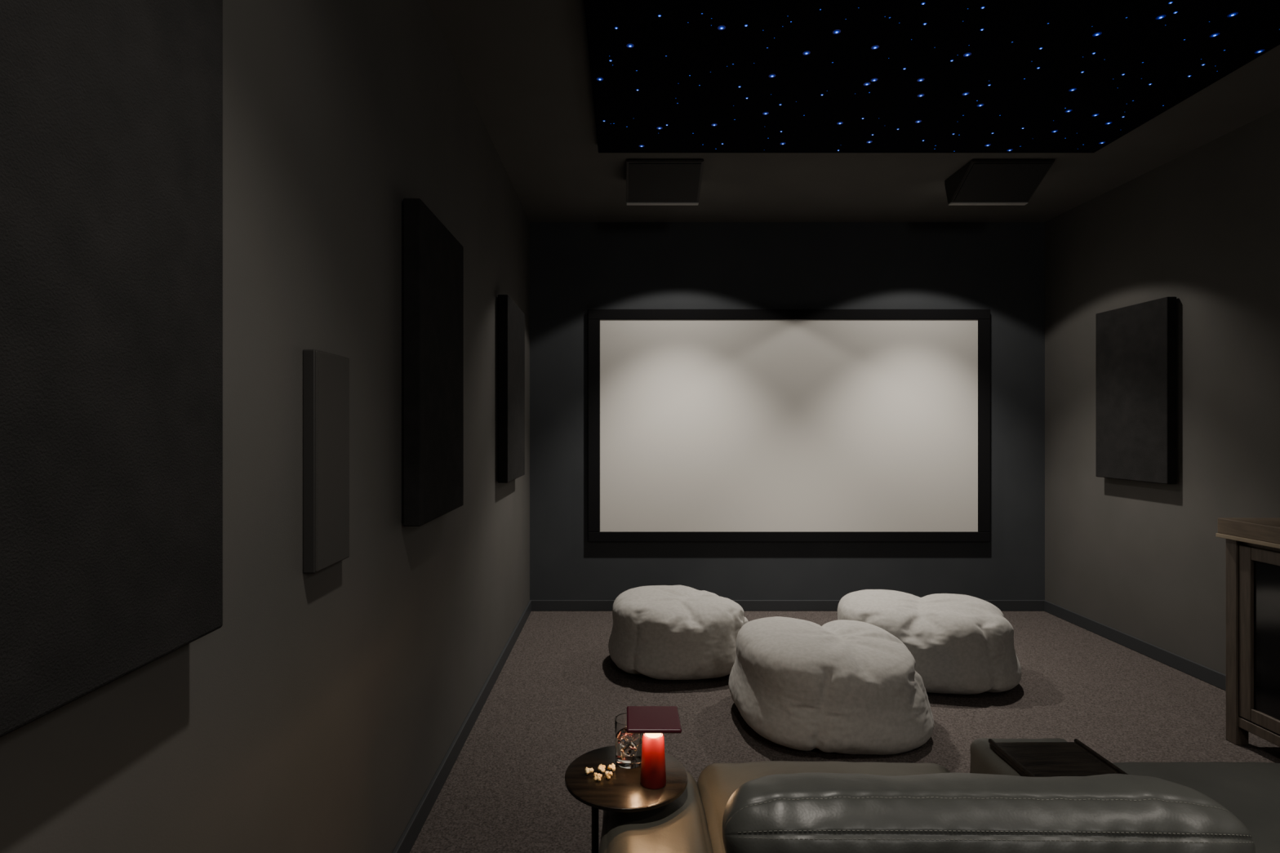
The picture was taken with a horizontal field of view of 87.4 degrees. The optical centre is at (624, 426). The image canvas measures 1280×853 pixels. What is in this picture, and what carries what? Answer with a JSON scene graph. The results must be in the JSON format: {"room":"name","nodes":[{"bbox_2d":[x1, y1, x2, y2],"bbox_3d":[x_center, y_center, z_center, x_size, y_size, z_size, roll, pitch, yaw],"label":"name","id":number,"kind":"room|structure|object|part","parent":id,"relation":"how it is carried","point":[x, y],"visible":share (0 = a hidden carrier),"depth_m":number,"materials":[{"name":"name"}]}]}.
{"room":"home theater","nodes":[
{"label":"home theater","id":0,"kind":"room"},
{"bbox_2d":[0,0,529,852],"bbox_3d":[-0.708,-0.070,1.425,0.100,2.700,6.650,0,0,0],"label":"wall","id":1,"kind":"structure","parent":0,"point":[324,706],"depth_m":1.44,"materials":[{"name":"paint"}]},
{"bbox_2d":[0,0,222,737],"bbox_3d":[-0.628,-0.188,0.710,0.060,0.975,0.580,0,0,0],"label":"acoustic panel","id":2,"kind":"object","parent":1,"relation":"attached to","point":[111,111],"visible":1,"depth_m":0.77,"materials":[{"name":"black fabric"}]},
{"bbox_2d":[302,349,349,573],"bbox_3d":[-0.643,0.071,1.450,0.030,0.459,0.166,0,0,0],"label":"wall speaker","id":3,"kind":"object","parent":1,"relation":"attached to","point":[326,375],"visible":1,"depth_m":1.40,"materials":[{"name":"grey"}]},
{"bbox_2d":[401,198,463,526],"bbox_3d":[-0.628,-0.188,2.225,0.060,0.964,0.529,0,0,0],"label":"acoustic panel","id":4,"kind":"object","parent":1,"relation":"attached to","point":[433,258],"visible":1,"depth_m":2.07,"materials":[{"name":"black fabric"}]},
{"bbox_3d":[-0.638,-0.188,2.225,0.040,0.940,0.505,0,0,0],"label":"backing frame","id":5,"kind":"part","parent":4,"relation":"part of","materials":[{"name":"black wood"}]},
{"bbox_2d":[392,600,531,852],"bbox_3d":[-0.651,1.242,1.418,0.014,0.075,6.436,0,0,0],"label":"baseboard","id":6,"kind":"structure","parent":1,"relation":"attached to","point":[406,841],"depth_m":2.52,"materials":[{"name":"grey paint"}]},
{"bbox_2d":[496,294,524,483],"bbox_3d":[-0.628,-0.194,3.725,0.060,0.967,0.590,0,0,0],"label":"acoustic panel","id":7,"kind":"object","parent":1,"relation":"attached to","point":[510,319],"visible":1,"depth_m":3.49,"materials":[{"name":"black fabric"}]},
{"bbox_3d":[-0.638,-0.194,3.725,0.040,0.943,0.566,0,0,0],"label":"backing frame","id":8,"kind":"part","parent":7,"relation":"part of","materials":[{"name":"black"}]},
{"bbox_2d":[529,222,1044,599],"bbox_3d":[1.131,-0.070,4.700,3.578,2.700,0.100,0,0,0],"label":"wall","id":9,"kind":"structure","parent":0,"point":[576,268],"depth_m":4.65,"materials":[{"name":"paint"}]},
{"bbox_2d":[529,600,1045,611],"bbox_3d":[1.131,1.242,4.643,3.578,0.075,0.014,0,0,0],"label":"baseboard","id":10,"kind":"structure","parent":9,"relation":"attached to","point":[536,605],"depth_m":4.64,"materials":[{"name":"grey paint"}]},
{"bbox_2d":[587,309,990,542],"bbox_3d":[1.135,-0.006,4.631,2.773,1.606,0.038,0,0,0],"label":"projector screen","id":11,"kind":"object","parent":9,"relation":"attached to","point":[704,425],"visible":1,"depth_m":4.62,"materials":[{"name":"white fabric"}]},
{"bbox_3d":[-0.210,-0.006,4.626,0.082,1.466,0.028,0,0,0],"label":"frame","id":12,"kind":"part","parent":11,"relation":"part of","materials":[{"name":"black fabric"}]},
{"bbox_3d":[1.135,-0.774,4.626,2.773,0.070,0.028,0,0,0],"label":"frame","id":13,"kind":"part","parent":11,"relation":"part of","materials":[{"name":"black fabric"}]},
{"bbox_3d":[1.135,0.762,4.626,2.773,0.070,0.028,0,0,0],"label":"frame","id":14,"kind":"part","parent":11,"relation":"part of","materials":[{"name":"black fabric"}]},
{"bbox_3d":[2.481,-0.006,4.626,0.082,1.466,0.028,0,0,0],"label":"frame","id":15,"kind":"part","parent":11,"relation":"part of","materials":[{"name":"black fabric"}]},
{"bbox_2d":[409,611,1279,852],"bbox_3d":[1.131,1.330,1.425,3.778,0.100,6.650,0,0,0],"label":"floor","id":16,"kind":"structure","parent":0,"point":[557,698],"depth_m":2.92,"materials":[{"name":"carpet"}]},
{"bbox_2d":[564,745,687,852],"bbox_3d":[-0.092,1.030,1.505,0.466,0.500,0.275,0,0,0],"label":"side table","id":17,"kind":"object","parent":16,"relation":"on","point":[624,792],"visible":0.79,"depth_m":1.46,"materials":[{"name":"brown wood"}]},
{"bbox_3d":[-0.066,1.030,1.505,0.016,0.476,0.016,0,0,0],"label":"stem","id":18,"kind":"part","parent":17,"relation":"part of","materials":[{"name":"black metal"}]},
{"bbox_2d":[585,763,615,781],"bbox_3d":[-0.049,0.772,1.495,0.071,0.016,0.049,0,0,-21],"label":"popcorn","id":19,"kind":"object","parent":17,"relation":"on","point":[601,767],"visible":1,"depth_m":1.49,"materials":[{"name":"beige food"}]},
{"bbox_2d":[614,713,643,768],"bbox_3d":[0.011,0.730,1.555,0.067,0.100,0.067,0,0,0],"label":"glass tumbler","id":20,"kind":"object","parent":17,"relation":"on","point":[628,746],"visible":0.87,"depth_m":1.53,"materials":[{"name":"clear glass"}]},
{"bbox_2d":[626,706,681,789],"bbox_3d":[0.063,0.709,1.470,0.116,0.142,0.120,0,0,0],"label":"table lamp","id":21,"kind":"object","parent":17,"relation":"on","point":[652,722],"visible":1,"depth_m":1.45,"materials":[{"name":"red ceramic"}]},
{"bbox_2d":[645,733,661,737],"bbox_3d":[0.063,0.666,1.465,0.038,0.016,0.038,0,0,0],"label":"diffuser","id":22,"kind":"object","parent":21,"relation":"attached to","point":[647,735],"depth_m":1.45,"materials":[{"name":"white plastic"}]},
{"bbox_3d":[0.063,0.643,1.470,0.116,0.010,0.120,0,0,0],"label":"lamp shade","id":23,"kind":"part","parent":21,"relation":"part of","materials":[{"name":"red metal"}]},
{"bbox_2d":[608,585,748,679],"bbox_3d":[0.306,1.087,3.601,0.789,0.384,0.678,0,0,0],"label":"bean bag","id":24,"kind":"object","parent":16,"relation":"on","point":[659,632],"visible":0.87,"depth_m":3.33,"materials":[{"name":"fabric"}]},
{"bbox_2d":[728,616,934,755],"bbox_3d":[0.880,1.079,2.925,0.824,0.399,0.799,0,0,0],"label":"bean bag","id":25,"kind":"object","parent":16,"relation":"on","point":[844,686],"visible":1,"depth_m":2.61,"materials":[{"name":"fabric"}]},
{"bbox_2d":[837,589,1021,694],"bbox_3d":[1.535,1.081,3.460,0.908,0.394,0.719,0,0,0],"label":"bean bag","id":26,"kind":"object","parent":16,"relation":"on","point":[958,644],"visible":0.78,"depth_m":3.17,"materials":[{"name":"fabric"}]},
{"bbox_2d":[599,737,1279,852],"bbox_3d":[0.981,0.888,1.266,2.076,0.784,0.876,0,0,0],"label":"leather sofa","id":27,"kind":"object","parent":16,"relation":"on","point":[1016,795],"visible":0.98,"depth_m":0.91,"materials":[{"name":"grey leather"}]},
{"bbox_3d":[0.065,1.025,1.257,0.243,0.419,0.812,0,0,0],"label":"arm","id":28,"kind":"part","parent":27,"relation":"part of","materials":[{"name":"brown leather"}]},
{"bbox_2d":[697,760,950,852],"bbox_3d":[0.496,0.931,1.345,0.654,0.248,0.718,0,0,0],"label":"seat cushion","id":29,"kind":"object","parent":27,"relation":"on","point":[716,784],"depth_m":1.59,"materials":[{"name":"grey leather"}]},
{"bbox_2d":[988,738,1128,777],"bbox_3d":[0.934,0.725,1.327,0.204,0.021,0.413,0,0,0],"label":"tray","id":30,"kind":"object","parent":27,"relation":"on","point":[1027,759],"depth_m":1.45,"materials":[{"name":"brown wood"}]},
{"bbox_2d":[1112,761,1279,852],"bbox_3d":[1.420,0.931,1.344,0.747,0.248,0.716,0,0,0],"label":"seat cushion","id":31,"kind":"object","parent":27,"relation":"on","point":[1250,791],"depth_m":1.51,"materials":[{"name":"grey leather"}]},
{"bbox_2d":[1215,517,1279,746],"bbox_3d":[2.666,0.828,1.942,0.469,0.905,1.623,0,0,0],"label":"base cabinet","id":32,"kind":"object","parent":16,"relation":"on","point":[1252,544],"visible":1,"depth_m":2.62,"materials":[{"name":"brown wood"}]},
{"bbox_3d":[2.480,0.867,2.710,0.050,0.826,0.050,0,0,0],"label":"post","id":33,"kind":"part","parent":32,"relation":"part of","materials":[{"name":"brown wood"}]},
{"bbox_3d":[2.478,1.185,1.942,0.035,0.040,1.485,0,0,0],"label":"rail","id":34,"kind":"part","parent":32,"relation":"part of","materials":[{"name":"brown wood"}]},
{"bbox_3d":[2.472,0.500,2.438,0.022,0.050,0.387,0,0,0],"label":"door rail","id":35,"kind":"part","parent":32,"relation":"part of","materials":[{"name":"brown wood"}]},
{"bbox_3d":[2.472,1.135,2.438,0.022,0.050,0.387,0,0,0],"label":"door rail","id":36,"kind":"part","parent":32,"relation":"part of","materials":[{"name":"brown wood"}]},
{"bbox_3d":[2.476,0.818,2.438,0.006,0.585,0.387,0,0,0],"label":"door glass","id":37,"kind":"part","parent":32,"relation":"part of","materials":[{"name":"black glass"}]},
{"bbox_2d":[426,0,1279,222],"bbox_3d":[1.131,-1.470,1.425,3.778,0.100,6.650,0,0,0],"label":"ceiling","id":38,"kind":"structure","parent":0,"point":[524,65],"depth_m":3.56,"materials":[{"name":"paint"}]},
{"bbox_2d":[626,159,703,204],"bbox_3d":[0.216,-1.341,3.705,0.412,0.158,0.310,0,0,0],"label":"ceiling speaker","id":39,"kind":"object","parent":38,"relation":"attached to","point":[648,181],"depth_m":3.66},
{"bbox_2d":[583,0,1279,152],"bbox_3d":[1.119,-1.400,2.239,2.501,0.040,2.278,0,0,0],"label":"ceiling panel","id":40,"kind":"object","parent":38,"relation":"attached to","point":[1037,103],"visible":1,"depth_m":2.58,"materials":[{"name":"fabric"}]},
{"bbox_2d":[717,25,725,30],"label":"diffuser","id":41,"kind":"object","parent":40,"relation":"attached to","point":[724,26],"depth_m":2.31,"materials":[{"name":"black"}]},
{"bbox_2d":[832,29,840,34],"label":"diffuser","id":42,"kind":"object","parent":40,"relation":"attached to","point":[839,30],"depth_m":2.34,"materials":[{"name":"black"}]},
{"bbox_2d":[863,78,877,85],"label":"diffuser","id":43,"kind":"object","parent":40,"relation":"attached to","point":[873,78],"depth_m":2.67,"materials":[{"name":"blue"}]},
{"bbox_2d":[608,7,1225,146],"bbox_3d":[1.106,-1.377,2.263,2.416,0.001,2.176,0,0,0],"label":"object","id":44,"kind":"object","parent":40,"relation":"attached to","point":[858,7],"visible":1,"depth_m":2.54,"materials":[{"name":"black"}]},
{"bbox_2d":[599,2,1260,151],"bbox_3d":[1.118,-1.377,2.280,2.439,0.001,2.124,0,0,0],"label":"ceiling","id":45,"kind":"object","parent":40,"relation":"attached to","point":[1170,2],"visible":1,"depth_m":2.66,"materials":[{"name":"black"}]},
{"bbox_2d":[598,1,1262,151],"bbox_3d":[1.118,-1.378,2.280,2.447,0.001,2.133,0,0,0],"label":"lights","id":46,"kind":"object","parent":40,"relation":"attached to","point":[1162,16],"visible":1,"depth_m":2.59,"materials":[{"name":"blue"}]},
{"bbox_2d":[1092,31,1102,36],"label":"diffuser","id":47,"kind":"object","parent":40,"relation":"attached to","point":[1100,33],"depth_m":2.35,"materials":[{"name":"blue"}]},
{"bbox_2d":[1155,14,1165,19],"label":"diffuser","id":48,"kind":"object","parent":40,"relation":"attached to","point":[1164,15],"depth_m":2.25,"materials":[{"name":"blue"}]},
{"bbox_2d":[1226,12,1238,17],"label":"diffuser","id":49,"kind":"object","parent":40,"relation":"attached to","point":[1236,13],"depth_m":2.24,"materials":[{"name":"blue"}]},
{"bbox_2d":[944,159,1054,204],"bbox_3d":[2.065,-1.341,3.705,0.440,0.158,0.310,0,0,0],"label":"ceiling speaker","id":50,"kind":"object","parent":38,"relation":"attached to","point":[980,181],"depth_m":3.67},
{"bbox_2d":[1044,107,1279,675],"bbox_3d":[2.970,-0.070,1.425,0.100,2.700,6.650,0,0,0],"label":"wall","id":51,"kind":"structure","parent":0,"point":[1144,561],"depth_m":3.53,"materials":[{"name":"paint"}]},
{"bbox_2d":[1044,600,1226,691],"bbox_3d":[2.913,1.242,1.418,0.014,0.075,6.436,0,0,0],"label":"baseboard","id":52,"kind":"structure","parent":51,"relation":"attached to","point":[1215,678],"depth_m":3.75,"materials":[{"name":"grey paint"}]},
{"bbox_2d":[1095,296,1177,484],"bbox_3d":[2.890,-0.190,3.796,0.060,0.990,0.538,0,0,0],"label":"acoustic panel","id":53,"kind":"object","parent":51,"relation":"attached to","point":[1136,344],"visible":1,"depth_m":3.73,"materials":[{"name":"black fabric"}]},
{"bbox_3d":[2.900,-0.190,3.796,0.040,0.966,0.514,0,0,0],"label":"backing frame","id":54,"kind":"part","parent":53,"relation":"part of","materials":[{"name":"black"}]}
]}

